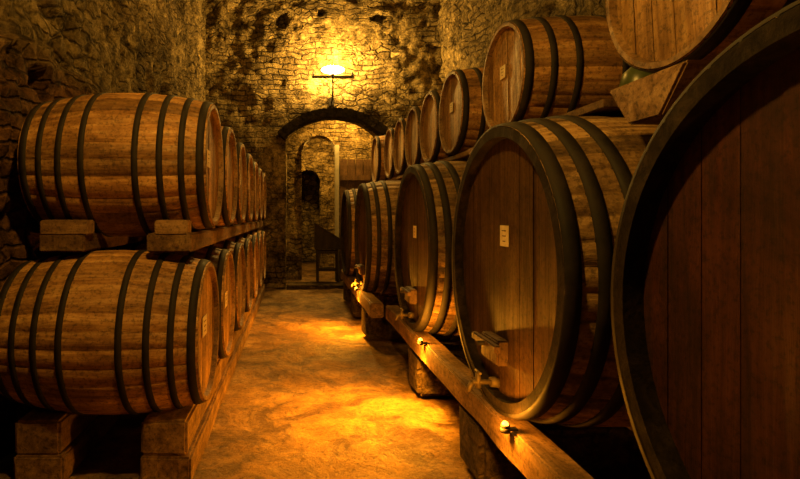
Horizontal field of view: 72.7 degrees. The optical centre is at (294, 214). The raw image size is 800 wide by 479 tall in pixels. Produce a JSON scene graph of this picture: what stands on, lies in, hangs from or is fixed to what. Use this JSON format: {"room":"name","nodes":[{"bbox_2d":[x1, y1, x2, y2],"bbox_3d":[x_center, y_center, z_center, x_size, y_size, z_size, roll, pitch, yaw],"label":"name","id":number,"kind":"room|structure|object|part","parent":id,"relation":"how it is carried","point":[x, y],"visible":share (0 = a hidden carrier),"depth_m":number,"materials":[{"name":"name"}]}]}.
{"room":"wine cellar","nodes":[
{"label":"wine cellar","id":0,"kind":"room"},
{"bbox_2d":[0,0,205,459],"bbox_3d":[-1.776,-1.550,3.900,0.332,5.900,12.800,0,0,0],"label":"wall","id":1,"kind":"structure","parent":0,"point":[51,50],"depth_m":4.06,"materials":[{"name":"stone"}]},
{"bbox_2d":[302,171,319,260],"bbox_3d":[0.700,-0.700,15.999,2.000,4.200,0.137,0,0,0],"label":"wall","id":2,"kind":"structure","parent":0,"point":[310,187],"depth_m":16.00,"materials":[{"name":"stone"}]},
{"bbox_2d":[302,138,334,266],"bbox_3d":[0.700,-0.700,14.354,2.000,4.200,0.428,0,0,0],"label":"wall","id":3,"kind":"structure","parent":0,"point":[318,155],"depth_m":14.20,"materials":[{"name":"stone"}]},
{"bbox_2d":[204,0,442,287],"bbox_3d":[0.600,-2.200,10.439,4.802,7.200,0.722,0,0,0],"label":"wall","id":4,"kind":"structure","parent":0,"point":[262,56],"depth_m":10.20,"materials":[{"name":"stone"}]},
{"bbox_2d":[312,66,353,105],"bbox_3d":[0.700,-2.429,9.970,0.780,0.678,0.420,0,0,0],"label":"wall lamp","id":5,"kind":"object","parent":4,"relation":"attached to","point":[332,70],"visible":1,"depth_m":9.79,"materials":[{"name":"metal"}]},
{"bbox_3d":[0.700,-2.690,9.820,0.432,0.156,0.120,0,0,0],"label":"bulb","id":6,"kind":"part","parent":5,"relation":"part of","materials":[{"name":"white glass"}]},
{"bbox_2d":[278,107,387,139],"bbox_3d":[0.750,-1.730,10.110,2.142,0.580,0.378,0,0,0],"label":"trim","id":7,"kind":"structure","parent":4,"relation":"attached to","point":[372,124],"depth_m":9.94,"materials":[{"name":"stone"}]},
{"bbox_2d":[0,262,651,478],"bbox_3d":[0.600,1.431,6.850,5.000,0.091,18.700,0,0,0],"label":"floor","id":8,"kind":"structure","parent":0,"point":[308,395],"depth_m":3.76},
{"bbox_2d":[15,220,264,478],"bbox_3d":[-1.001,0.713,6.170,0.931,1.384,6.866,0,0,0],"label":"rack","id":9,"kind":"object","parent":8,"relation":"on","point":[49,444],"visible":0.41,"depth_m":2.86,"materials":[{"name":"brown wood"}]},
{"bbox_2d":[0,250,218,414],"bbox_3d":[-1.015,0.660,3.050,1.050,0.919,0.919,0,0,0],"label":"wine barrel","id":10,"kind":"object","parent":9,"relation":"on","point":[99,332],"visible":1,"depth_m":2.67,"materials":[{"name":"brown wood"}]},
{"bbox_2d":[17,92,223,236],"bbox_3d":[-1.005,-0.305,3.270,1.030,0.879,0.879,0,0,0],"label":"wine barrel","id":11,"kind":"object","parent":9,"relation":"on","point":[124,163],"visible":0.92,"depth_m":2.90,"materials":[{"name":"brown wood"}]},
{"bbox_2d":[95,242,235,358],"bbox_3d":[-1.015,0.660,3.980,1.050,0.919,0.919,0,0,0],"label":"wine barrel","id":12,"kind":"object","parent":9,"relation":"on","point":[222,260],"visible":0.17,"depth_m":3.86,"materials":[{"name":"brown wood"}]},
{"bbox_2d":[130,240,245,330],"bbox_3d":[-1.015,0.660,4.910,1.050,0.919,0.919,0,0,0],"label":"wine barrel","id":13,"kind":"object","parent":9,"relation":"on","point":[237,249],"visible":0.17,"depth_m":4.86,"materials":[{"name":"brown wood"}]},
{"bbox_2d":[215,126,237,227],"bbox_3d":[-1.005,-0.305,4.170,1.030,0.880,0.880,0,0,0],"label":"wine barrel","id":14,"kind":"object","parent":9,"relation":"on","point":[230,183],"visible":0.14,"depth_m":4.16,"materials":[{"name":"brown wood"}]},
{"bbox_2d":[230,142,246,225],"bbox_3d":[-1.005,-0.305,5.070,1.030,0.879,0.879,0,0,0],"label":"wine barrel","id":15,"kind":"object","parent":9,"relation":"on","point":[240,216],"visible":0.2,"depth_m":5.13,"materials":[{"name":"brown wood"}]},
{"bbox_2d":[225,236,252,311],"bbox_3d":[-1.015,0.660,5.840,1.050,0.919,0.919,0,0,0],"label":"wine barrel","id":16,"kind":"object","parent":9,"relation":"on","point":[247,243],"visible":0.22,"depth_m":5.79,"materials":[{"name":"brown wood"}]},
{"bbox_2d":[240,153,253,223],"bbox_3d":[-1.005,-0.305,5.970,1.030,0.880,0.880,0,0,0],"label":"wine barrel","id":17,"kind":"object","parent":9,"relation":"on","point":[250,172],"visible":0.13,"depth_m":6.06,"materials":[{"name":"brown wood"}]},
{"bbox_2d":[237,233,258,298],"bbox_3d":[-1.015,0.660,6.770,1.050,0.919,0.919,0,0,0],"label":"wine barrel","id":18,"kind":"object","parent":9,"relation":"on","point":[253,238],"visible":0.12,"depth_m":6.72,"materials":[{"name":"brown wood"}]},
{"bbox_2d":[248,161,258,222],"bbox_3d":[-1.005,-0.305,6.870,1.030,0.880,0.880,0,0,0],"label":"wine barrel","id":19,"kind":"object","parent":9,"relation":"on","point":[255,165],"visible":0.16,"depth_m":6.96,"materials":[{"name":"brown wood"}]},
{"bbox_2d":[244,231,262,287],"bbox_3d":[-1.015,0.660,7.700,1.050,0.919,0.919,0,0,0],"label":"wine barrel","id":20,"kind":"object","parent":9,"relation":"on","point":[259,235],"visible":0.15,"depth_m":7.69,"materials":[{"name":"brown wood"}]},
{"bbox_2d":[251,229,265,280],"bbox_3d":[-1.015,0.660,8.630,1.050,0.919,0.919,0,0,0],"label":"wine barrel","id":21,"kind":"object","parent":9,"relation":"on","point":[253,230],"visible":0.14,"depth_m":8.57,"materials":[{"name":"brown wood"}]},
{"bbox_2d":[258,168,262,220],"bbox_3d":[-1.005,-0.305,7.770,1.030,0.879,0.879,0,0,0],"label":"wine barrel","id":22,"kind":"object","parent":9,"relation":"on","point":[260,213],"visible":0.12,"depth_m":7.96,"materials":[{"name":"brown wood"}]},
{"bbox_2d":[261,173,265,219],"bbox_3d":[-1.005,-0.305,8.670,1.030,0.879,0.879,0,0,0],"label":"wine barrel","id":23,"kind":"object","parent":9,"relation":"on","point":[263,174],"visible":0.11,"depth_m":8.84,"materials":[{"name":"brown wood"}]},
{"bbox_2d":[287,281,343,288],"bbox_3d":[0.755,1.386,10.451,1.816,0.079,0.608,0,0,0],"label":"doorstep","id":24,"kind":"object","parent":8,"relation":"on","point":[290,284],"visible":0.66,"depth_m":10.16,"materials":[{"name":"stone"}]},
{"bbox_2d":[313,223,340,281],"bbox_3d":[0.660,0.763,10.850,0.558,1.213,0.480,0,0,0],"label":"wooden lectern","id":25,"kind":"object","parent":24,"relation":"on","point":[323,239],"visible":0.9,"depth_m":10.64,"materials":[{"name":"brown wood"}]},
{"bbox_3d":[0.660,0.920,10.850,0.445,0.900,0.365,0,0,0],"label":"frame","id":26,"kind":"part","parent":25,"relation":"part of","materials":[{"name":"brown wood"}]},
{"bbox_2d":[341,269,647,478],"bbox_3d":[1.290,1.164,4.551,1.032,0.498,8.904,0,0,0],"label":"rack","id":27,"kind":"object","parent":8,"relation":"on","point":[436,369],"visible":0.43,"depth_m":2.69,"materials":[{"name":"brown wood"}]},
{"bbox_2d":[341,189,357,275],"bbox_3d":[1.185,0.270,8.200,0.853,1.384,1.384,0,0,0],"label":"wine cask","id":28,"kind":"object","parent":27,"relation":"on","point":[348,204],"visible":0.34,"depth_m":7.87,"materials":[{"name":"wood"}]},
{"bbox_3d":[0.850,0.994,7.250,0.151,0.158,3.502,0,0,0],"label":"rail","id":29,"kind":"part","parent":27,"relation":"part of","materials":[{"name":"brown wood"}]},
{"bbox_2d":[351,180,400,293],"bbox_3d":[1.171,0.270,6.500,0.960,1.384,1.384,0,0,0],"label":"wine cask","id":30,"kind":"object","parent":27,"relation":"on","point":[376,202],"visible":0.52,"depth_m":6.00,"materials":[{"name":"wood"}]},
{"bbox_3d":[0.790,0.670,6.540,0.120,0.120,0.320,0,0,0],"label":"hatch door","id":31,"kind":"part","parent":30,"relation":"part of","materials":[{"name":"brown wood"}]},
{"bbox_2d":[418,338,427,344],"bbox_3d":[0.915,0.906,3.800,0.070,0.048,0.040,0,0,0],"label":"lamp","id":32,"kind":"object","parent":27,"relation":"attached to","point":[420,341],"visible":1,"depth_m":3.79,"materials":[{"name":"metal"}]},
{"bbox_2d":[394,161,466,335],"bbox_3d":[1.322,0.270,4.400,0.963,1.436,1.436,0,0,0],"label":"wine cask","id":33,"kind":"object","parent":27,"relation":"on","point":[428,191],"visible":0.45,"depth_m":4.05,"materials":[{"name":"wood"}]},
{"bbox_3d":[0.940,0.670,4.440,0.120,0.120,0.320,0,0,0],"label":"hatch door","id":34,"kind":"part","parent":33,"relation":"part of","materials":[{"name":"brown wood"}]},
{"bbox_3d":[0.994,0.999,2.778,0.141,0.154,5.351,0,0,0],"label":"rail","id":35,"kind":"part","parent":27,"relation":"part of","materials":[{"name":"brown wood"}]},
{"bbox_2d":[500,421,517,433],"bbox_3d":[0.915,0.906,2.270,0.070,0.048,0.040,0,0,0],"label":"lamp","id":36,"kind":"object","parent":27,"relation":"attached to","point":[505,428],"visible":1,"depth_m":2.26,"materials":[{"name":"metal"}]},
{"bbox_2d":[452,115,658,427],"bbox_3d":[1.351,0.250,2.550,1.009,1.436,1.436,0,0,0],"label":"wine cask","id":37,"kind":"object","parent":27,"relation":"on","point":[540,201],"visible":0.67,"depth_m":2.17,"materials":[{"name":"wood"}]},
{"bbox_3d":[0.945,0.650,2.590,0.120,0.120,0.320,0,0,0],"label":"hatch door","id":38,"kind":"part","parent":37,"relation":"part of","materials":[{"name":"brown wood"}]},
{"bbox_2d":[386,60,711,180],"bbox_3d":[1.631,-0.418,5.250,0.822,0.177,7.902,0,0,0],"label":"rack","id":39,"kind":"object","parent":37,"relation":"on","point":[646,100],"visible":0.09,"depth_m":1.85,"materials":[{"name":"brown wood"}]},
{"bbox_2d":[371,135,388,181],"bbox_3d":[1.730,-0.900,8.700,0.860,0.843,0.843,0,0,0],"label":"wine barrel","id":40,"kind":"object","parent":39,"relation":"on","point":[377,151],"visible":0.27,"depth_m":8.47,"materials":[{"name":"brown wood"}]},
{"bbox_2d":[384,128,399,178],"bbox_3d":[1.730,-0.860,7.420,0.860,0.755,0.755,0,0,0],"label":"wine barrel","id":41,"kind":"object","parent":39,"relation":"on","point":[390,172],"visible":0.17,"depth_m":7.46,"materials":[{"name":"brown wood"}]},
{"bbox_2d":[393,118,407,174],"bbox_3d":[1.730,-0.860,6.680,0.860,0.756,0.756,0,0,0],"label":"wine barrel","id":42,"kind":"object","parent":39,"relation":"on","point":[400,164],"visible":0.21,"depth_m":6.69,"materials":[{"name":"brown wood"}]},
{"bbox_2d":[405,106,425,166],"bbox_3d":[1.730,-0.860,5.940,0.860,0.756,0.756,0,0,0],"label":"wine barrel","id":43,"kind":"object","parent":39,"relation":"on","point":[413,154],"visible":0.16,"depth_m":5.94,"materials":[{"name":"brown wood"}]},
{"bbox_2d":[419,90,453,162],"bbox_3d":[1.730,-0.860,5.200,0.860,0.756,0.756,0,0,0],"label":"wine barrel","id":44,"kind":"object","parent":39,"relation":"on","point":[431,148],"visible":0.22,"depth_m":5.17,"materials":[{"name":"brown wood"}]},
{"bbox_2d":[439,67,489,154],"bbox_3d":[1.730,-0.860,4.460,0.860,0.755,0.755,0,0,0],"label":"wine barrel","id":45,"kind":"object","parent":39,"relation":"on","point":[462,122],"visible":0.41,"depth_m":4.26,"materials":[{"name":"brown wood"}]},
{"bbox_2d":[482,15,630,127],"bbox_3d":[1.730,-0.860,3.350,0.860,0.756,0.756,0,0,0],"label":"wine barrel","id":46,"kind":"object","parent":39,"relation":"on","point":[535,67],"visible":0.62,"depth_m":3.04,"materials":[{"name":"brown wood"}]},
{"bbox_2d":[619,67,652,86],"bbox_3d":[1.600,-0.648,2.450,0.180,0.280,0.180,0,0,0],"label":"glass demijohn","id":47,"kind":"object","parent":39,"relation":"on","point":[632,74],"visible":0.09,"depth_m":2.41,"materials":[{"name":"green glass"}]},
{"bbox_2d":[605,0,796,72],"bbox_3d":[1.730,-0.890,1.850,0.860,0.821,0.821,0,0,0],"label":"wine barrel","id":48,"kind":"object","parent":39,"relation":"on","point":[651,36],"visible":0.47,"depth_m":1.84,"materials":[{"name":"brown wood"}]},
{"bbox_2d":[611,0,799,478],"bbox_3d":[1.370,0.250,0.960,0.802,1.426,1.426,0,0,0],"label":"wine cask","id":49,"kind":"object","parent":27,"relation":"on","point":[705,275],"visible":1,"depth_m":1.28,"materials":[{"name":"wood"}]},
{"bbox_2d":[286,120,373,279],"bbox_3d":[0.900,-0.700,11.645,3.000,4.200,0.410,0,0,0],"label":"wall","id":50,"kind":"structure","parent":0,"point":[354,142],"depth_m":11.50,"materials":[{"name":"stone"}]},
{"bbox_2d":[335,145,338,236],"bbox_3d":[0.900,-0.050,11.390,0.090,2.900,0.120,0,0,0],"label":"door frame","id":51,"kind":"structure","parent":50,"relation":"attached to","point":[336,146],"depth_m":11.33,"materials":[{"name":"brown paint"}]},
{"bbox_2d":[340,159,370,279],"bbox_3d":[1.305,0.100,11.418,0.670,2.600,0.095,0,0,0],"label":"door leaf","id":52,"kind":"structure","parent":50,"relation":"in","point":[363,167],"depth_m":11.42,"materials":[{"name":"brown wood"}]},
{"bbox_2d":[437,0,605,83],"bbox_3d":[2.793,-1.550,3.900,0.350,5.900,12.801,0,0,0],"label":"wall","id":53,"kind":"structure","parent":0,"point":[466,28],"depth_m":8.14,"materials":[{"name":"stone"}]}
]}

